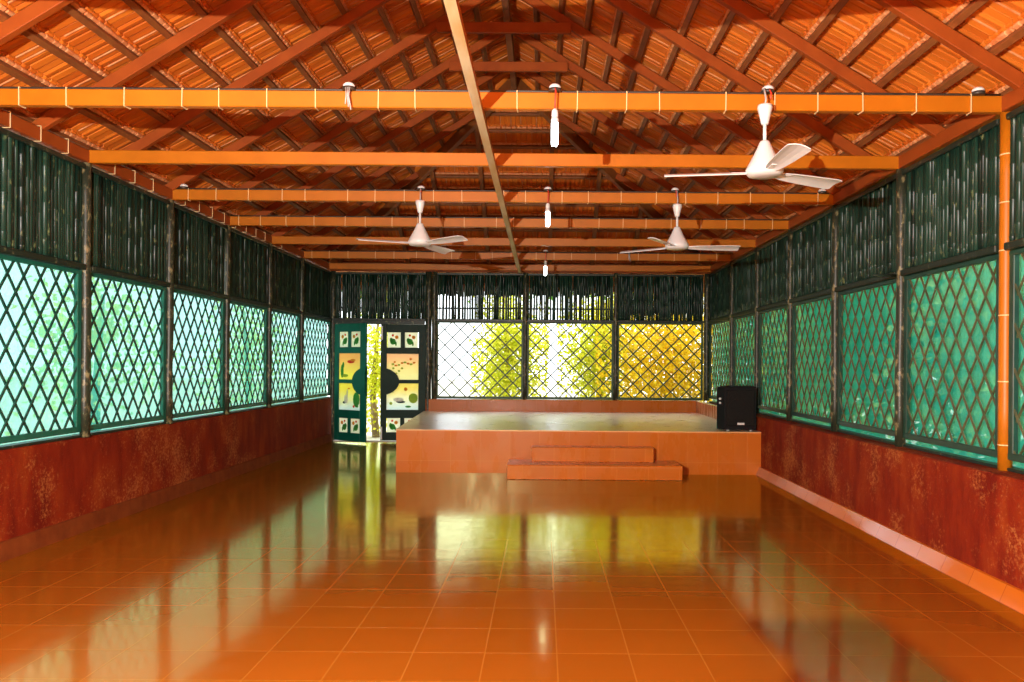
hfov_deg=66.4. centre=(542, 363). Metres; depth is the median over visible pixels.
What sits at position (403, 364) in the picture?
door
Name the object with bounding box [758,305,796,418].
lattice screen
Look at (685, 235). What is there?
rafter
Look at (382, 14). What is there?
batten
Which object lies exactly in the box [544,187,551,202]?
ceiling rose
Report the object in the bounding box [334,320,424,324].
trim
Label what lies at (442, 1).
batten
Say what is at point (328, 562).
floor
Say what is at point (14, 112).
batten
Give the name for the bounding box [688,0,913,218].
batten
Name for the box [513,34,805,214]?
rafter
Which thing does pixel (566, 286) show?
screen
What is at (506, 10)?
ridge beam
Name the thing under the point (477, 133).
rafter
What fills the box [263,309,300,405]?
lattice screen
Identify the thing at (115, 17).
ceiling
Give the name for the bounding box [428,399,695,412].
wall
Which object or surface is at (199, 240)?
screen
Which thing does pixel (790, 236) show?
post
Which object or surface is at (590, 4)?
batten
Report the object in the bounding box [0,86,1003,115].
tie beam
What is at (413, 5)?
batten
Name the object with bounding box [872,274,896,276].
wooden peg
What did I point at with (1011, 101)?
wall plate
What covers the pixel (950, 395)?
lattice screen
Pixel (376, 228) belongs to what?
batten
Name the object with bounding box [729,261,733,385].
post
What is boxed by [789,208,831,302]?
screen
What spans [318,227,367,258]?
rafter
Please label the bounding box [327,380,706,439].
ground
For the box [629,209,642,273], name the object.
rafter
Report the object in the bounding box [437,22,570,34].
tie
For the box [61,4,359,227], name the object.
batten
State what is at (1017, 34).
batten
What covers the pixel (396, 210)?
rafter
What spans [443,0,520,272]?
beam
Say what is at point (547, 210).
light bulb
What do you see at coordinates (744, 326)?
lattice screen
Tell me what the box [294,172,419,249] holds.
rafter
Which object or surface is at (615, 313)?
post
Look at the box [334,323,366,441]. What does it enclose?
door
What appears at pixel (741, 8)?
rafter
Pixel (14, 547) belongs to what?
baseboard
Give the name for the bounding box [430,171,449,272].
rafter
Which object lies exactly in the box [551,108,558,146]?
light bulb
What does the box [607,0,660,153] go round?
batten
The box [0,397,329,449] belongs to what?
rail
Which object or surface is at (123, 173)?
wall plate
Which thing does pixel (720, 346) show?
lattice screen
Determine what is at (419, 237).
ceiling fan
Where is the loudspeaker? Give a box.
[717,386,756,430]
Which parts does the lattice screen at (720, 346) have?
frame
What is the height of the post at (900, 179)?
2.536 m
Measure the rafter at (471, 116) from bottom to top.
2.514 m
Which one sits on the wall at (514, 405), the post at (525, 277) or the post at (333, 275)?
the post at (525, 277)
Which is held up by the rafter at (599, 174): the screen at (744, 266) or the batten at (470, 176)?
the batten at (470, 176)
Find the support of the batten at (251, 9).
on the rafter
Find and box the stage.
[396,401,760,474]
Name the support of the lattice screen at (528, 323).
on the wall at (514, 405)
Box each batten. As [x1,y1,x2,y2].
[0,10,345,236]
[0,60,338,250]
[0,107,328,262]
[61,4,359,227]
[122,0,374,215]
[185,0,387,203]
[247,5,396,184]
[290,0,412,174]
[334,0,423,151]
[341,261,698,265]
[353,250,683,252]
[374,227,664,232]
[377,6,443,146]
[388,214,648,217]
[399,202,636,206]
[409,0,459,130]
[414,188,619,190]
[427,174,608,179]
[441,0,473,111]
[456,144,576,149]
[472,128,558,132]
[473,6,492,89]
[489,111,541,116]
[533,8,539,89]
[556,0,565,112]
[572,0,593,131]
[589,9,622,147]
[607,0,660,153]
[621,0,699,176]
[638,0,742,186]
[649,0,792,205]
[663,0,848,217]
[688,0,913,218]
[692,0,988,238]
[701,24,1023,252]
[712,87,1013,264]
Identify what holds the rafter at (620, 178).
on the wall plate at (875, 177)
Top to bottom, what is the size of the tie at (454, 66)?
0.115 m
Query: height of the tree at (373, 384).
3.943 m
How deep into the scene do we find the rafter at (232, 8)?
6.43 m
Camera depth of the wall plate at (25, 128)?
6.45 m
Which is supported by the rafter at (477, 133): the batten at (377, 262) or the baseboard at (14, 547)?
the batten at (377, 262)
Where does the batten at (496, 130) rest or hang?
on the rafter at (477, 133)
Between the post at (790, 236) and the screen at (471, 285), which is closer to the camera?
the post at (790, 236)
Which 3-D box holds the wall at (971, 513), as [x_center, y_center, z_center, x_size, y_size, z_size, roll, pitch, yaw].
[3.286,1.165,6.500,0.400,0.820,17.800,0,0,0]
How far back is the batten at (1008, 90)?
7.11 m
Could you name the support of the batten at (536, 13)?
on the rafter
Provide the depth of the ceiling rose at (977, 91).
5.49 m
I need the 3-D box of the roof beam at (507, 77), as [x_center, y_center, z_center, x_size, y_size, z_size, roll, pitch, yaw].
[-0.436,-3.200,6.561,8.310,2.812,18.522,0,0,0]
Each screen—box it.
[0,127,85,269]
[0,254,81,445]
[74,272,166,433]
[91,167,169,286]
[160,289,224,421]
[173,203,227,298]
[219,301,267,411]
[230,228,269,307]
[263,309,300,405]
[272,246,302,314]
[296,316,330,400]
[304,260,332,320]
[334,272,425,320]
[436,273,523,321]
[437,322,522,398]
[527,273,613,322]
[527,322,613,399]
[617,323,702,400]
[618,274,703,323]
[708,263,729,323]
[709,319,736,401]
[731,250,754,317]
[733,313,763,411]
[756,232,787,311]
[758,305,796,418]
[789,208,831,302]
[791,294,843,428]
[834,174,895,291]
[837,279,909,443]
[900,119,999,275]
[903,254,1014,466]
[1004,105,1023,250]
[1008,248,1023,468]
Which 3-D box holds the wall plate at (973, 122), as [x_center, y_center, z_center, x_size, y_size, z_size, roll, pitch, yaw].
[3.289,-1.814,6.318,0.100,0.147,1.556,0,0,0]
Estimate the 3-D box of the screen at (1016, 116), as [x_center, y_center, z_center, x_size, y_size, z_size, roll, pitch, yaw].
[3.292,-1.283,4.531,0.099,0.971,1.962,0,0,0]
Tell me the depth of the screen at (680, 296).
15.44 m
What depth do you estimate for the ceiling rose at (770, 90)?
5.48 m
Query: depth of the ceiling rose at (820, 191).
8.68 m
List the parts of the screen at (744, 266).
rail, rail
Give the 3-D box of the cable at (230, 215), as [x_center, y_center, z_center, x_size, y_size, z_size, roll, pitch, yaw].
[-0.445,-1.931,10.324,7.370,0.017,0.029,0,0,0]
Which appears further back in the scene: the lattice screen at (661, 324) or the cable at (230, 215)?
the lattice screen at (661, 324)
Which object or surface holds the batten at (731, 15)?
on the rafter
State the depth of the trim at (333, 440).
15.34 m
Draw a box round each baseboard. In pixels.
[0,434,331,562]
[756,467,1023,614]
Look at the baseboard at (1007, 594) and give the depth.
6.39 m
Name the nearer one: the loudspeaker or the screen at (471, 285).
the loudspeaker
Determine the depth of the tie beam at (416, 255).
13.51 m
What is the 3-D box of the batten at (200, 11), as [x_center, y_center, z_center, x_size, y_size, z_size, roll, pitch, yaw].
[-2.803,-2.888,5.815,0.072,0.074,16.369,0,0,0]
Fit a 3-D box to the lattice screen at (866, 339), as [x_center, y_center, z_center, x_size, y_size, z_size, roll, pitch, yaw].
[3.321,-0.010,7.945,0.097,1.570,1.608,0,0,0]
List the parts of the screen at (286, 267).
rail, rail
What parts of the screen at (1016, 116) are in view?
rail, rail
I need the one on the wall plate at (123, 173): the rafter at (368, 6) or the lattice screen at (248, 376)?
the rafter at (368, 6)
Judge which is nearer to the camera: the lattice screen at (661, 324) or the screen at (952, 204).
the screen at (952, 204)
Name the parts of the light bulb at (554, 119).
bulb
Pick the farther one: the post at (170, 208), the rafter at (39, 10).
the post at (170, 208)
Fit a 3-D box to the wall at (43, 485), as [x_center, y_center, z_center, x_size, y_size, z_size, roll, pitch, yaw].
[-4.298,1.093,6.500,0.250,0.850,17.800,0,0,0]
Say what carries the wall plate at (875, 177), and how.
on the wall
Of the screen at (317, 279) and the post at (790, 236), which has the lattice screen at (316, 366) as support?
the screen at (317, 279)
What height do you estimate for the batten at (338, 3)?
0.074 m
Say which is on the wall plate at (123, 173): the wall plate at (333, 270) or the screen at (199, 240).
the wall plate at (333, 270)
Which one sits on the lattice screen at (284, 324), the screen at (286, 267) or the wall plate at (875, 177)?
the screen at (286, 267)
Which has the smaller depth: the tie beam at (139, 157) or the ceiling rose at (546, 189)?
the tie beam at (139, 157)
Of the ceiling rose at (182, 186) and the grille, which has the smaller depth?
the ceiling rose at (182, 186)
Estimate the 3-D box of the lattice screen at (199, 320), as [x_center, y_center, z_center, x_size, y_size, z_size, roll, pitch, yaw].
[-4.241,-0.067,9.543,0.097,1.570,1.608,0,0,0]
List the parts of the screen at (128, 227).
rail, rail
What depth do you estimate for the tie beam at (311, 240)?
11.91 m
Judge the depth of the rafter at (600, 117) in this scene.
10.95 m
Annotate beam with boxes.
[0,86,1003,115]
[88,150,898,169]
[171,188,833,205]
[230,215,788,229]
[272,236,755,247]
[304,251,730,261]
[328,1,712,263]
[329,263,709,271]
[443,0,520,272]
[501,0,516,89]
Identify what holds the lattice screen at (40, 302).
on the rail at (41, 441)
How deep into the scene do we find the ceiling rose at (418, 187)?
8.68 m
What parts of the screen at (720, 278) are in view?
rail, rail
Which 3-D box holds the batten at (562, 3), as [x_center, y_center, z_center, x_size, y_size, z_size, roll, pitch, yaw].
[0.210,-3.934,4.953,0.072,0.074,14.646,0,0,0]
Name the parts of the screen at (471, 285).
rail, rail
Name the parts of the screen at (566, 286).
rail, rail, cross rail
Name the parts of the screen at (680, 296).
rail, rail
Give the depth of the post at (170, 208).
8.71 m
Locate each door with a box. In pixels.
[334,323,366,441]
[380,324,425,439]
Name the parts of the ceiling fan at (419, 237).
blade, blade, blade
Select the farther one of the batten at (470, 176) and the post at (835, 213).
the batten at (470, 176)
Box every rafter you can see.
[0,0,74,45]
[31,0,259,130]
[117,0,390,165]
[164,0,486,190]
[208,34,504,210]
[249,72,502,226]
[270,112,475,235]
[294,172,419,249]
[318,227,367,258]
[329,78,511,262]
[394,206,412,272]
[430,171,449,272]
[475,127,491,272]
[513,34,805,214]
[517,77,711,265]
[522,0,840,195]
[522,72,772,230]
[548,124,553,273]
[549,111,756,239]
[589,170,601,273]
[604,0,876,170]
[615,173,738,252]
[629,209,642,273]
[670,229,718,261]
[715,0,944,137]
[873,0,1023,89]
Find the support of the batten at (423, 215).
on the rafter at (396, 210)
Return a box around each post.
[79,162,91,436]
[164,199,173,423]
[223,225,230,414]
[266,244,272,407]
[299,258,303,402]
[330,271,335,440]
[425,272,431,410]
[431,272,437,398]
[522,272,527,399]
[613,273,617,399]
[703,274,709,400]
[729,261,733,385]
[754,247,758,412]
[786,229,792,420]
[831,204,838,431]
[894,168,905,446]
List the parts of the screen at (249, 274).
rail, rail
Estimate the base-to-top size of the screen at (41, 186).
0.971 m
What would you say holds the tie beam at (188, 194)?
on the wall plate at (875, 177)
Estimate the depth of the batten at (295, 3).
8.08 m
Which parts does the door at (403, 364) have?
painted pane, painted pane, painted pane, painted pane, painted pane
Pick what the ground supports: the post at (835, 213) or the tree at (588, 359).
the tree at (588, 359)
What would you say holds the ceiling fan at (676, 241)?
hanging from the ceiling rose at (673, 190)
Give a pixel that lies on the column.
(1003, 463)
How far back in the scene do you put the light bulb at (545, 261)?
13.42 m
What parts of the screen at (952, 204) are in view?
rail, rail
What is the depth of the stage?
11.06 m
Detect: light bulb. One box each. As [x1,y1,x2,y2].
[544,260,546,275]
[545,203,549,226]
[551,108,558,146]
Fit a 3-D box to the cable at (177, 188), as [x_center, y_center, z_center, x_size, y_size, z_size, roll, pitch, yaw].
[-0.446,-1.931,8.726,7.370,0.017,0.028,0,0,0]
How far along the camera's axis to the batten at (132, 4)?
7.05 m
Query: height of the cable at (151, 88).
0.017 m
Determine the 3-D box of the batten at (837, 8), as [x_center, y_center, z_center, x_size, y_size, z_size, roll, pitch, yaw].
[2.212,-2.672,5.958,0.072,0.074,16.657,0,0,0]
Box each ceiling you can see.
[0,0,703,291]
[510,0,1023,262]
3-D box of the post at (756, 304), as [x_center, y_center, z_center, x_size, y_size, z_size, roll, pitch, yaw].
[3.275,-0.512,11.940,0.084,2.536,0.087,0,0,0]
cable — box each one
[0,87,1000,95]
[177,188,828,193]
[230,215,787,219]
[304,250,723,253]
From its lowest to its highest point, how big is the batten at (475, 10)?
0.074 m
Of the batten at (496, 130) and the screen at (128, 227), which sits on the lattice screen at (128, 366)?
the screen at (128, 227)
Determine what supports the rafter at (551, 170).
on the wall plate at (333, 270)
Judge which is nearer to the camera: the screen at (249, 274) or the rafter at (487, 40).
the rafter at (487, 40)
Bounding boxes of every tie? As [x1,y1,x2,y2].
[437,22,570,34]
[449,61,567,71]
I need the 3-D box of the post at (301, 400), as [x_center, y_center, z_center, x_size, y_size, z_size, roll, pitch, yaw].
[-4.185,-0.583,13.538,0.087,2.506,0.085,0,0,0]
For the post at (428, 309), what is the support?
on the floor
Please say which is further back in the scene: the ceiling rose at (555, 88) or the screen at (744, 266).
the screen at (744, 266)
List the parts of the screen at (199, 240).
rail, rail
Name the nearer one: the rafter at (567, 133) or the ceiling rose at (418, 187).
the ceiling rose at (418, 187)
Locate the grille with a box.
[726,390,754,425]
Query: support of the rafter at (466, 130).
on the wall plate at (333, 270)
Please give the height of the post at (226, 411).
2.506 m
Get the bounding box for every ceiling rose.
[179,184,187,188]
[342,82,355,109]
[417,186,424,191]
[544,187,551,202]
[549,83,560,107]
[671,188,678,196]
[761,85,774,98]
[818,189,825,193]
[971,87,985,95]
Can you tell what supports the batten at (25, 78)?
on the rafter
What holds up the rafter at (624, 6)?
on the wall plate at (875, 177)
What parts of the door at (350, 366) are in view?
painted pane, painted pane, painted pane, painted pane, painted pane, painted pane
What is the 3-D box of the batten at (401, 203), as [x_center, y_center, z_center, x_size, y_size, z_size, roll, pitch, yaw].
[-0.439,-2.870,14.030,4.669,0.074,0.072,0,0,0]
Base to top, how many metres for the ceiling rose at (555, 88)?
0.203 m
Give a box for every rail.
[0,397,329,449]
[709,401,1023,474]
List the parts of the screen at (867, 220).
rail, rail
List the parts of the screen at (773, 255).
rail, rail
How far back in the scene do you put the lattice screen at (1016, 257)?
5.44 m
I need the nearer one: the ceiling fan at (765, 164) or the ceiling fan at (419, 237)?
the ceiling fan at (765, 164)
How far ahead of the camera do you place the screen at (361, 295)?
15.44 m
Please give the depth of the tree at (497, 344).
18.71 m
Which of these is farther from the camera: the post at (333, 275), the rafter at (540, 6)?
the post at (333, 275)
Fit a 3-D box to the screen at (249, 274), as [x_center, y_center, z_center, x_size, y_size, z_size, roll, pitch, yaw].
[-4.191,-1.339,11.146,0.096,0.970,1.510,0,0,0]
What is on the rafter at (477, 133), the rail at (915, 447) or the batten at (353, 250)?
the batten at (353, 250)
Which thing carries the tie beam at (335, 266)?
on the wall plate at (123, 173)
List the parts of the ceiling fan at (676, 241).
blade, blade, blade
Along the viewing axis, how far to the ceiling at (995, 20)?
7.42 m
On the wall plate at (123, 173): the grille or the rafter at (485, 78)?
the rafter at (485, 78)
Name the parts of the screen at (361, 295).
rail, rail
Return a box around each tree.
[347,313,387,437]
[468,295,549,396]
[556,292,642,396]
[593,296,712,401]
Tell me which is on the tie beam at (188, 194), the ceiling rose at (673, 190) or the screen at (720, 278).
the ceiling rose at (673, 190)
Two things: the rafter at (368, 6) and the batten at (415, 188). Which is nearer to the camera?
the rafter at (368, 6)
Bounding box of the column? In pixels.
[997,111,1012,470]
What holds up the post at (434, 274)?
on the wall at (514, 405)
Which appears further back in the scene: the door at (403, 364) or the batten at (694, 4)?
the door at (403, 364)
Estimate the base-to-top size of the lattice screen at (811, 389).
1.570 m
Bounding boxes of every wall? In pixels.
[0,398,330,541]
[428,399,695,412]
[706,402,1023,590]
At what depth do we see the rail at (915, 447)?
6.92 m
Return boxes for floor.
[0,441,1023,681]
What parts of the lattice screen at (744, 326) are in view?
frame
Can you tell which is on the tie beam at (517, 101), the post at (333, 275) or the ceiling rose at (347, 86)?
the ceiling rose at (347, 86)
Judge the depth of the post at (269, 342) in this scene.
11.91 m
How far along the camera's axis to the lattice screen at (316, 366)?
14.61 m
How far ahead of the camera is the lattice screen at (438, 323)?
15.45 m
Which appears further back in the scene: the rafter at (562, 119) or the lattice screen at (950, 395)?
the rafter at (562, 119)
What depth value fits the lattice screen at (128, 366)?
7.96 m
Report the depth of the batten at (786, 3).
7.24 m
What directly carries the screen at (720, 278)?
on the lattice screen at (720, 346)
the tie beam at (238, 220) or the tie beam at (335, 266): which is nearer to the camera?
the tie beam at (238, 220)
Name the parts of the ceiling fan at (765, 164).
blade, down rod, blade, blade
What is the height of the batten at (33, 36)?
0.074 m
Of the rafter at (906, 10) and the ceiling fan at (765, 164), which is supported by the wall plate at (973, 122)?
the rafter at (906, 10)
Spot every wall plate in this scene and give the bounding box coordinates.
[0,109,89,161]
[92,164,332,270]
[333,270,709,273]
[708,170,895,273]
[899,114,999,168]
[1002,84,1023,111]
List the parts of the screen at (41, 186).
rail, rail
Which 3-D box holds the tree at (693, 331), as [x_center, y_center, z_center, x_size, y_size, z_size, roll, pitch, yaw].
[2.953,-0.830,18.391,3.610,5.090,3.467,0,0,0]
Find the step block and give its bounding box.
[507,445,682,480]
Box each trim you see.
[333,440,395,441]
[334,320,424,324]
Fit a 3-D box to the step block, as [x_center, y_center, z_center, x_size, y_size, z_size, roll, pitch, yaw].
[0.692,1.355,10.751,2.355,0.400,0.602,0,0,0]
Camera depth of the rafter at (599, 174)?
14.00 m
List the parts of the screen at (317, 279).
rail, rail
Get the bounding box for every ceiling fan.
[356,188,467,253]
[620,190,740,252]
[664,88,842,188]
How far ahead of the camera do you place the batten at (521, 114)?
12.29 m
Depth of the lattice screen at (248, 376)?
11.23 m
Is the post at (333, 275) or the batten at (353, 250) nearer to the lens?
the batten at (353, 250)
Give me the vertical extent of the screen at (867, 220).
0.971 m
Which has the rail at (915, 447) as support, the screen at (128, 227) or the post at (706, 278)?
the post at (706, 278)
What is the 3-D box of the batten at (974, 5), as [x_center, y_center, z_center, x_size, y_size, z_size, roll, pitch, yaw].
[2.784,-2.312,6.246,0.072,0.074,17.231,0,0,0]
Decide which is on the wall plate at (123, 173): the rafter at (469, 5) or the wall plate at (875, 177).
the rafter at (469, 5)
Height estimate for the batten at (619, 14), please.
0.074 m
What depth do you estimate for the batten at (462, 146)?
12.86 m
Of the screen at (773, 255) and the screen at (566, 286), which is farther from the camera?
the screen at (566, 286)
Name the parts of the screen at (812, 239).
rail, rail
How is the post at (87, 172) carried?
on the wall at (43, 485)

